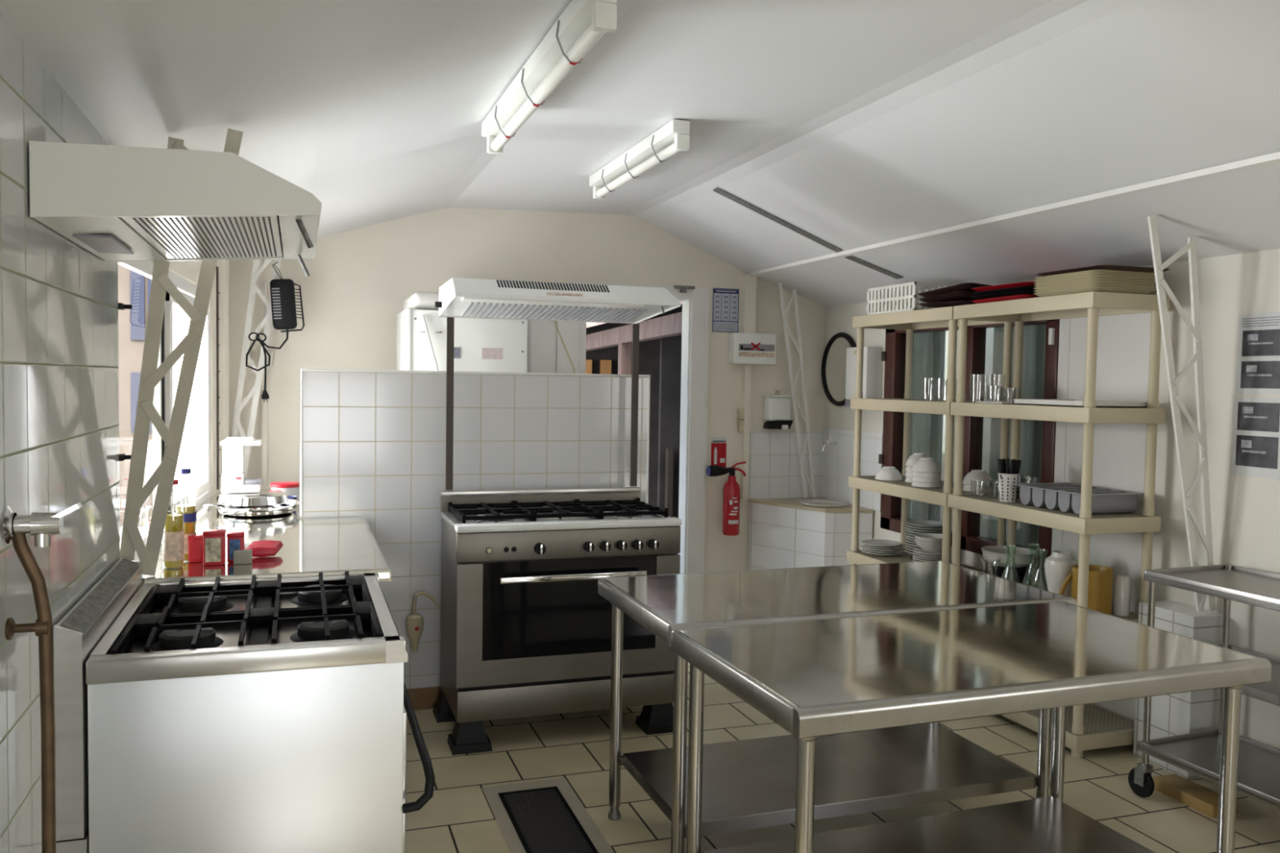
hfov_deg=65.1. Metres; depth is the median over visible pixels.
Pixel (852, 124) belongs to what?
ceiling
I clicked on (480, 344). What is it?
machine
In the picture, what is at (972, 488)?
bowl
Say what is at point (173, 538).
oil bottle
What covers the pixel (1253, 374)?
photograph
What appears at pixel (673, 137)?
lamp
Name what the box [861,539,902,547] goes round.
dinner plate
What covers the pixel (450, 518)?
cooktop
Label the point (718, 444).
fire sign
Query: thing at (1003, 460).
table knife
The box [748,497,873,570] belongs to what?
tiled counter
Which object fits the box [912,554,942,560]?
plate
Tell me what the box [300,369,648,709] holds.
wall
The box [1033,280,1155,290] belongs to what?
serving tray
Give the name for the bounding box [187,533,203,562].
tin
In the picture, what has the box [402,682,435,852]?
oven
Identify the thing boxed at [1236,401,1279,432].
photograph
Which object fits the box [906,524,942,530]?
dinner plate
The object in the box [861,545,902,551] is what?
dinner plate
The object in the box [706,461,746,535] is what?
fire extinguisher
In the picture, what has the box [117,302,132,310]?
clip
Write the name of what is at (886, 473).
bowl
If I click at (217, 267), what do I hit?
trim
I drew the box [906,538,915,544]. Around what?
dinner plate
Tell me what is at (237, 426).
truss
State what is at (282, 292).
box
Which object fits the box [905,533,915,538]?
dinner plate
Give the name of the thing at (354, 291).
wall
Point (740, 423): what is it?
switch
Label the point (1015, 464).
table knife
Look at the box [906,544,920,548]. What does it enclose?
dinner plate
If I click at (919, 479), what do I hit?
bowl
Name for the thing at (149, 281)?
shutter
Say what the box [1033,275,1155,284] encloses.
serving tray
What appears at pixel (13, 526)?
tap
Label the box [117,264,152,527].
window
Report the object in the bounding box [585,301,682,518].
doorway
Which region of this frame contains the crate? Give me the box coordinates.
[866,281,958,315]
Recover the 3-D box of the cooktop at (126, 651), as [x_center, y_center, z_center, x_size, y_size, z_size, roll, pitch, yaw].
[-1.055,0.534,2.793,0.710,0.055,0.900,0,3,-19]
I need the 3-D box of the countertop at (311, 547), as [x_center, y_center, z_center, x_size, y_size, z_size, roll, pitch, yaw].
[-1.654,0.866,4.460,0.844,0.910,2.584,0,3,-19]
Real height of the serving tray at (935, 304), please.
0.017 m
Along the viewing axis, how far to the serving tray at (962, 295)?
5.11 m
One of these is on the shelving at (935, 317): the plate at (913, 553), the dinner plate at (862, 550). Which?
the dinner plate at (862, 550)
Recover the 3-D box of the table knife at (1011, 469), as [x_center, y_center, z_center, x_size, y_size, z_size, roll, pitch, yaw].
[1.734,0.253,4.688,0.015,0.194,0.033,1,3,-1]
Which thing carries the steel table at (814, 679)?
on the floor
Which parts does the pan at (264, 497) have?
pan handle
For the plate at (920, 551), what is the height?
0.018 m
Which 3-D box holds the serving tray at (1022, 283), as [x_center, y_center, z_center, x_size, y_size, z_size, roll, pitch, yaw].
[1.841,-0.655,4.767,0.360,0.018,0.420,0,3,-20]
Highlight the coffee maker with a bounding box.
[219,436,262,493]
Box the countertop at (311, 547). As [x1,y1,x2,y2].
[133,488,391,583]
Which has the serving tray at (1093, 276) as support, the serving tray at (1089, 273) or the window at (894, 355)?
the serving tray at (1089, 273)
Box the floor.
[405,662,1279,852]
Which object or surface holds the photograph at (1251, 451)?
attached to the sheet at (1255, 433)
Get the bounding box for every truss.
[120,128,243,576]
[231,258,281,478]
[777,282,815,497]
[1147,215,1215,613]
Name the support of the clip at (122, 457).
attached to the wall at (60, 385)
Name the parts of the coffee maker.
water tank, lid, hot plate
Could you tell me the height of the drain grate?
0.006 m
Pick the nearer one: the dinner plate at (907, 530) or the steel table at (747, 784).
the steel table at (747, 784)
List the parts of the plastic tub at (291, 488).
lid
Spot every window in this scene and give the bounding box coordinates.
[117,261,210,555]
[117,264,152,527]
[878,319,1059,571]
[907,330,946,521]
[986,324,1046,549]
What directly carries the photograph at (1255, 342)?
on the sheet at (1258, 357)
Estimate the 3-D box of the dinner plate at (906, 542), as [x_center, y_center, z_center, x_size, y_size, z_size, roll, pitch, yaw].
[1.613,0.669,5.664,0.230,0.018,0.229,0,3,-19]
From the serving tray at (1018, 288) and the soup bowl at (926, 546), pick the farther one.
the soup bowl at (926, 546)
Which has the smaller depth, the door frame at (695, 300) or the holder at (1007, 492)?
the holder at (1007, 492)
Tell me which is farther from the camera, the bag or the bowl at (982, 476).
the bowl at (982, 476)
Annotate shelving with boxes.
[846,306,1014,573]
[947,291,1169,758]
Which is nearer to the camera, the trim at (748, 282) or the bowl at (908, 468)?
the bowl at (908, 468)
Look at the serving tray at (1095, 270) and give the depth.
4.19 m
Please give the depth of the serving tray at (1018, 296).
4.64 m
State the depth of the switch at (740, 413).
6.85 m
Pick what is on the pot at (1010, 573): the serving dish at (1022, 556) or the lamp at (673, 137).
the serving dish at (1022, 556)
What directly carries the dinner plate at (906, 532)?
on the dinner plate at (906, 535)
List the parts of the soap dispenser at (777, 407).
lid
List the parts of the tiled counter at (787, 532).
bowl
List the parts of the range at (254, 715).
panel, burner, burner, burner, burner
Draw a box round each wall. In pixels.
[0,12,119,852]
[120,260,218,586]
[172,208,826,572]
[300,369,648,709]
[822,248,1279,750]
[939,328,993,537]
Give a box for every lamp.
[481,0,617,154]
[589,119,689,199]
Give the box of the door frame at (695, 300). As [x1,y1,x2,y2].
[570,281,709,573]
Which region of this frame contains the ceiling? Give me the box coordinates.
[0,0,1279,306]
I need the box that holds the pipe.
[0,502,82,852]
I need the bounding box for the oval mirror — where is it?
[821,332,856,406]
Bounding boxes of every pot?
[985,562,1031,585]
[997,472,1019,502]
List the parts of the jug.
handle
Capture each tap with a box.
[0,502,82,546]
[821,439,837,451]
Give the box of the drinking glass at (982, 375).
[982,374,996,399]
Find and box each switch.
[737,408,744,418]
[737,420,743,431]
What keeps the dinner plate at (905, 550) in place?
on the plate stand
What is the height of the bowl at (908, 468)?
0.072 m
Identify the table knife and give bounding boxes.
[999,459,1003,479]
[1002,458,1005,473]
[1005,459,1009,474]
[1009,460,1014,474]
[1013,459,1017,474]
[1016,459,1021,477]
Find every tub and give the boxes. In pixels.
[270,481,300,500]
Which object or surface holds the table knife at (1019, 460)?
in the holder at (1007, 492)
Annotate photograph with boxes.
[1235,435,1278,469]
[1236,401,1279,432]
[1240,360,1279,388]
[1241,328,1279,355]
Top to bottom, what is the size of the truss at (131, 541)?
1.372 m
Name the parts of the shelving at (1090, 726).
post, post, shelf, shelf, shelf, shelf, shelf, post, post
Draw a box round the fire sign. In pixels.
[711,436,726,467]
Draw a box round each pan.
[203,489,288,506]
[212,498,299,517]
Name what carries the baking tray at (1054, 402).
on the shelving at (1090, 726)
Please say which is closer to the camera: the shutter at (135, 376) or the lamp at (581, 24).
the lamp at (581, 24)
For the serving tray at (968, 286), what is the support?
on the serving tray at (962, 295)
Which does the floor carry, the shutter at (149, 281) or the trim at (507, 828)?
the trim at (507, 828)
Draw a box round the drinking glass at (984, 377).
[970,377,984,400]
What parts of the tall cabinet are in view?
door, door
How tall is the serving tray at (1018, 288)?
0.018 m
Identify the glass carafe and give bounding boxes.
[1020,544,1046,590]
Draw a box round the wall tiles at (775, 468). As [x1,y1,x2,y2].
[748,431,822,499]
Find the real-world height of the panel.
0.022 m
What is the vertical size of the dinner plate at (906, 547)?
0.018 m
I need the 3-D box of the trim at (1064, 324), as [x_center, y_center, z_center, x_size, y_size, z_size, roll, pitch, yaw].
[2.049,0.107,4.877,0.015,1.410,0.070,0,3,-19]
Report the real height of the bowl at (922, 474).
0.072 m
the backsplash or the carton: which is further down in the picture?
the carton
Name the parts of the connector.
cord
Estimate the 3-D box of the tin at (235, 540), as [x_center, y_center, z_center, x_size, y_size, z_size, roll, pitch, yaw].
[-1.378,0.412,3.422,0.056,0.100,0.044,0,3,-19]
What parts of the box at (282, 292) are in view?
cord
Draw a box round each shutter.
[129,269,145,340]
[130,372,151,432]
[147,277,151,311]
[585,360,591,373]
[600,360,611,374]
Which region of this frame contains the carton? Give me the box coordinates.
[233,549,252,564]
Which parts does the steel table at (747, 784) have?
leg, leg, leg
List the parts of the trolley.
leg, leg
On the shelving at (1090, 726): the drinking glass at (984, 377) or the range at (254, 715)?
the drinking glass at (984, 377)
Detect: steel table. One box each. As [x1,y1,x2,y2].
[597,560,1076,852]
[671,600,1271,852]
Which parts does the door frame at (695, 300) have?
closer arm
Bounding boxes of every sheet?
[1230,396,1279,479]
[1235,311,1279,395]
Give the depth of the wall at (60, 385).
2.12 m
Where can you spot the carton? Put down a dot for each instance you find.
(240, 556)
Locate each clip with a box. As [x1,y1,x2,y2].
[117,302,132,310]
[119,453,131,461]
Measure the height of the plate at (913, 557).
0.018 m
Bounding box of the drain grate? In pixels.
[497,786,598,852]
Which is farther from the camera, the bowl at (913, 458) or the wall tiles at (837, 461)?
the wall tiles at (837, 461)
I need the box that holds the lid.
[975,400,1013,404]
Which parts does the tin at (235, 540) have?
lid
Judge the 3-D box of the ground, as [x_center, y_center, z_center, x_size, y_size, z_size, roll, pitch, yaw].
[-2.252,1.424,6.604,28.000,0.180,34.200,0,3,-19]
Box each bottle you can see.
[162,479,184,568]
[174,468,196,560]
[1112,574,1130,616]
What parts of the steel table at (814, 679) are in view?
leg, leg, leg, leg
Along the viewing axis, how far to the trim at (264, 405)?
5.89 m
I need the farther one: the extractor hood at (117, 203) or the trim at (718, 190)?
the trim at (718, 190)
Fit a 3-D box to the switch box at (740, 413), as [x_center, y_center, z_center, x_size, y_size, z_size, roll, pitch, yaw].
[0.702,-0.046,6.876,0.059,0.154,0.043,0,3,-19]
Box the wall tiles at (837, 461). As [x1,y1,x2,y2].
[820,427,882,511]
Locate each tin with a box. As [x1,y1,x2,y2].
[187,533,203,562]
[202,528,226,565]
[226,531,244,563]
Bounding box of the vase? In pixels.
[1044,550,1078,596]
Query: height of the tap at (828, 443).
0.082 m
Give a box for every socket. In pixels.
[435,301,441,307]
[798,736,819,742]
[1226,684,1245,689]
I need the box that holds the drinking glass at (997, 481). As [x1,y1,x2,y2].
[986,480,999,495]
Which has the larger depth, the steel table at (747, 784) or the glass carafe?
the glass carafe
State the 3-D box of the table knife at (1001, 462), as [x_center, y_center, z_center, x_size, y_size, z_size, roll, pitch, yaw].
[1.700,0.252,4.710,0.037,0.195,0.012,0,3,-22]
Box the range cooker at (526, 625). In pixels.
[432,486,681,755]
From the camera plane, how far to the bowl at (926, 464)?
5.33 m
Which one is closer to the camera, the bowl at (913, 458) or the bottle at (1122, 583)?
the bottle at (1122, 583)
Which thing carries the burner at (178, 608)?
on the range at (254, 715)
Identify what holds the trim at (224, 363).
attached to the wall at (189, 270)
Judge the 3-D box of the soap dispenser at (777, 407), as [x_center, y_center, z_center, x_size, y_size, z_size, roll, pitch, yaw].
[0.953,-0.114,6.910,0.184,0.270,0.133,0,3,-19]
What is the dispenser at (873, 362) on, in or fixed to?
attached to the wall at (1245, 511)
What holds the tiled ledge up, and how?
on the floor
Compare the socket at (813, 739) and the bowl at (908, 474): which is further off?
the bowl at (908, 474)
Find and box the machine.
[395,291,528,373]
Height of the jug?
0.205 m
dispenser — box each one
[762,390,793,430]
[844,346,883,408]
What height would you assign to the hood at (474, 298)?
0.926 m
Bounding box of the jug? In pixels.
[1057,564,1113,614]
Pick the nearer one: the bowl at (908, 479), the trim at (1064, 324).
the trim at (1064, 324)
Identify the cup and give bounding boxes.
[287,495,297,499]
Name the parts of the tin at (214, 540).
lid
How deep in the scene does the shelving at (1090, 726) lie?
4.28 m
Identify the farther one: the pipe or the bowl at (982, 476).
the bowl at (982, 476)
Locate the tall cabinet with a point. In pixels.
(546, 352)
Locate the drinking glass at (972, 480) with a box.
[970,480,986,496]
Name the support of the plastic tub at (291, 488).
on the countertop at (311, 547)
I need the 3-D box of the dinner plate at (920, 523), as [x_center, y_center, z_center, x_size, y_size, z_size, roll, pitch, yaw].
[1.621,0.553,5.661,0.230,0.018,0.229,0,3,-19]
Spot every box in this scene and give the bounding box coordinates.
[245,261,304,402]
[258,280,272,366]
[728,332,776,364]
[737,408,744,431]
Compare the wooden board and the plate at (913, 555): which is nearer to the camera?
the wooden board
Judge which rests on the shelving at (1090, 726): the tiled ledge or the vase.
the vase
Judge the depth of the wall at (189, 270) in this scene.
5.20 m
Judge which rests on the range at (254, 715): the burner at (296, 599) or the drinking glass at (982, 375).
the burner at (296, 599)
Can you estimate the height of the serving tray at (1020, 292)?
0.018 m
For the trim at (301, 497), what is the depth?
4.66 m
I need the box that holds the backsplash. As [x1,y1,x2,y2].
[440,492,639,511]
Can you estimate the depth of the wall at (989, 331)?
6.82 m
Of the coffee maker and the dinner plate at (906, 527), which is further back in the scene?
the dinner plate at (906, 527)
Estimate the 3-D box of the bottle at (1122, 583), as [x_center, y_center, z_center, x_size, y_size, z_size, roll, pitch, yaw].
[2.090,0.732,4.357,0.068,0.170,0.068,0,3,-19]
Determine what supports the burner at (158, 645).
on the range at (254, 715)
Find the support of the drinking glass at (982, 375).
on the shelving at (1090, 726)
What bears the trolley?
on the floor
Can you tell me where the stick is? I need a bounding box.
[553,320,575,373]
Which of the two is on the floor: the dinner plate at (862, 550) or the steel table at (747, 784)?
the steel table at (747, 784)
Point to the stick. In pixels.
(554, 322)
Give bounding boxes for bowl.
[875,466,902,480]
[904,476,912,482]
[905,453,929,466]
[905,466,912,471]
[905,471,912,477]
[911,457,942,472]
[911,471,942,477]
[911,475,941,482]
[911,480,941,488]
[914,533,942,542]
[914,537,942,551]
[962,469,994,485]
[962,484,993,492]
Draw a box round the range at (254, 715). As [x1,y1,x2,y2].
[53,556,435,852]
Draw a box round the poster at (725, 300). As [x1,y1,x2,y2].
[711,288,738,332]
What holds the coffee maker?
on the pan at (264, 497)
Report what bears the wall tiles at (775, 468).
attached to the wall at (354, 291)
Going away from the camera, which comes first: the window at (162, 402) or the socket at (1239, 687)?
the socket at (1239, 687)
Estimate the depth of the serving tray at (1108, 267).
4.16 m
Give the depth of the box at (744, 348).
6.79 m
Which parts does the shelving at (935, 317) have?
post, post, shelf, shelf, shelf, shelf, post, post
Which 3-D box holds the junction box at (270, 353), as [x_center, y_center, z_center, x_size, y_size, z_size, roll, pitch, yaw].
[-2.185,-0.603,5.861,0.075,0.500,0.048,0,3,-19]
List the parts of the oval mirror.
glass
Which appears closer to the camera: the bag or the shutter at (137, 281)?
the bag
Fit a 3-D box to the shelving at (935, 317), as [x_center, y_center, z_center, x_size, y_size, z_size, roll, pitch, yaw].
[1.571,0.352,5.533,0.405,1.945,0.945,0,3,-19]
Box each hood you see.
[29,140,321,276]
[403,291,439,310]
[435,277,680,489]
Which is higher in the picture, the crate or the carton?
the crate
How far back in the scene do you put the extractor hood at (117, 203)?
2.15 m
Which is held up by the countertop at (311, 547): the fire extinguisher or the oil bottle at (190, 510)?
the oil bottle at (190, 510)
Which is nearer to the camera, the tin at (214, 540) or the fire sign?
the tin at (214, 540)
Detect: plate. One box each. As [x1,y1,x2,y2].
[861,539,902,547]
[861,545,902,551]
[861,549,902,555]
[862,542,902,549]
[862,547,902,554]
[904,549,913,554]
[905,526,942,533]
[905,531,914,536]
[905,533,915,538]
[905,541,919,547]
[905,546,914,551]
[906,520,942,528]
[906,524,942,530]
[906,528,942,533]
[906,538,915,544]
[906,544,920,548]
[912,548,942,556]
[912,551,942,558]
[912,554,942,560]
[912,556,942,561]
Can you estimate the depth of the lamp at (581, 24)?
2.91 m
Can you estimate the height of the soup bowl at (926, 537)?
0.055 m
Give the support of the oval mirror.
attached to the wall at (1245, 511)
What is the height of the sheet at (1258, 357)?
0.315 m
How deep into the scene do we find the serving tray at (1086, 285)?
4.19 m
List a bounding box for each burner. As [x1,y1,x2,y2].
[151,636,223,651]
[171,601,233,613]
[289,628,356,642]
[291,594,348,605]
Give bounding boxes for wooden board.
[1151,773,1238,817]
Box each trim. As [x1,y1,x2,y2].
[216,266,220,489]
[217,259,229,492]
[262,366,267,481]
[299,368,650,515]
[481,777,614,852]
[712,186,903,279]
[739,274,756,499]
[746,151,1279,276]
[1051,318,1070,551]
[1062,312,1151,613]
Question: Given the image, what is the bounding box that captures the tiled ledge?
[1133,600,1222,779]
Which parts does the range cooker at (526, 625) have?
burner, knob, burner, drawer, oven door, control panel, oven glass, oven handle, knob, knob, burner, knob, burner, knob, knob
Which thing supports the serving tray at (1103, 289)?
on the shelving at (1090, 726)
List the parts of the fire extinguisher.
handle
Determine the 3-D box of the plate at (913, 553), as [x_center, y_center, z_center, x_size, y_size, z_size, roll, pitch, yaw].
[1.560,0.690,5.385,0.190,0.018,0.189,0,3,-19]
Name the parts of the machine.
post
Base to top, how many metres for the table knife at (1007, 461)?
0.195 m
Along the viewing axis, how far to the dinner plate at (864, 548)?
5.74 m
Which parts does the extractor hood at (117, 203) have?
filter panel, lever, lever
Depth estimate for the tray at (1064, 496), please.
4.37 m
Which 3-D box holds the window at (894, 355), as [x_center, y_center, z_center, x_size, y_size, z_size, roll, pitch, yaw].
[1.812,0.030,5.649,0.105,1.305,1.540,0,3,-19]
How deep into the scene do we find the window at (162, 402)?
4.14 m
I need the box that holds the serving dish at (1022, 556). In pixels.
[981,546,1037,567]
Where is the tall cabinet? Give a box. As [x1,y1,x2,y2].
[527,320,586,373]
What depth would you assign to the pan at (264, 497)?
4.53 m
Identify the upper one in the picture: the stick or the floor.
the stick
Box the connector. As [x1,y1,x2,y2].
[405,591,440,652]
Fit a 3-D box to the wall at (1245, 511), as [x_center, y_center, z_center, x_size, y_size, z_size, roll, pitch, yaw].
[2.731,0.303,3.115,0.140,2.300,8.700,0,3,-19]
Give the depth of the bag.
3.51 m
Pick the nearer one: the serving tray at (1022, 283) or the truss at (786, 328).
the serving tray at (1022, 283)
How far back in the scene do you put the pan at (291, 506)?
4.51 m
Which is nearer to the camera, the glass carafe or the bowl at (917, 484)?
the glass carafe
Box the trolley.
[1128,564,1279,810]
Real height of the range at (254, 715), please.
0.985 m
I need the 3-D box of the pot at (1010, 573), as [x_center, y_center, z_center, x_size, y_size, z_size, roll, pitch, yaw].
[1.820,0.733,4.963,0.216,0.104,0.216,0,3,-19]
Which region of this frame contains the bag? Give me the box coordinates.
[245,540,283,557]
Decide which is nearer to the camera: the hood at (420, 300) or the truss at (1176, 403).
the truss at (1176, 403)
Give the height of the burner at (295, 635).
0.005 m
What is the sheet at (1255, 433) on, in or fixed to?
attached to the wall at (1245, 511)
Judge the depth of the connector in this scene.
4.62 m
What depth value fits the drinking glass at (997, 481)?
4.99 m
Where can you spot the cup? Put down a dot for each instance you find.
(293, 497)
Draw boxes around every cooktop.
[85,573,408,684]
[440,509,670,529]
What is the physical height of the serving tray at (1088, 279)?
0.022 m
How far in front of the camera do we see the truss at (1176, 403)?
3.95 m
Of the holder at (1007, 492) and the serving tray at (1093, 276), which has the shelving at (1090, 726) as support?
the holder at (1007, 492)
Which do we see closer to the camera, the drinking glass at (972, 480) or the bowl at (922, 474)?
the drinking glass at (972, 480)
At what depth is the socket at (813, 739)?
2.20 m
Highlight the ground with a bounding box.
[120,526,142,541]
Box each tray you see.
[916,282,993,297]
[917,300,975,307]
[918,290,977,302]
[970,290,1036,299]
[971,281,1036,292]
[971,286,1036,295]
[971,294,1039,303]
[1010,482,1143,514]
[1013,399,1146,408]
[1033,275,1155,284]
[1033,278,1155,287]
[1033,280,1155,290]
[1033,284,1155,293]
[1033,286,1156,297]
[1034,269,1154,279]
[1034,272,1155,282]
[1036,264,1169,276]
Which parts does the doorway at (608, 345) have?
post, fence post, plank panel, fence post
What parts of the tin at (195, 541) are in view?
lid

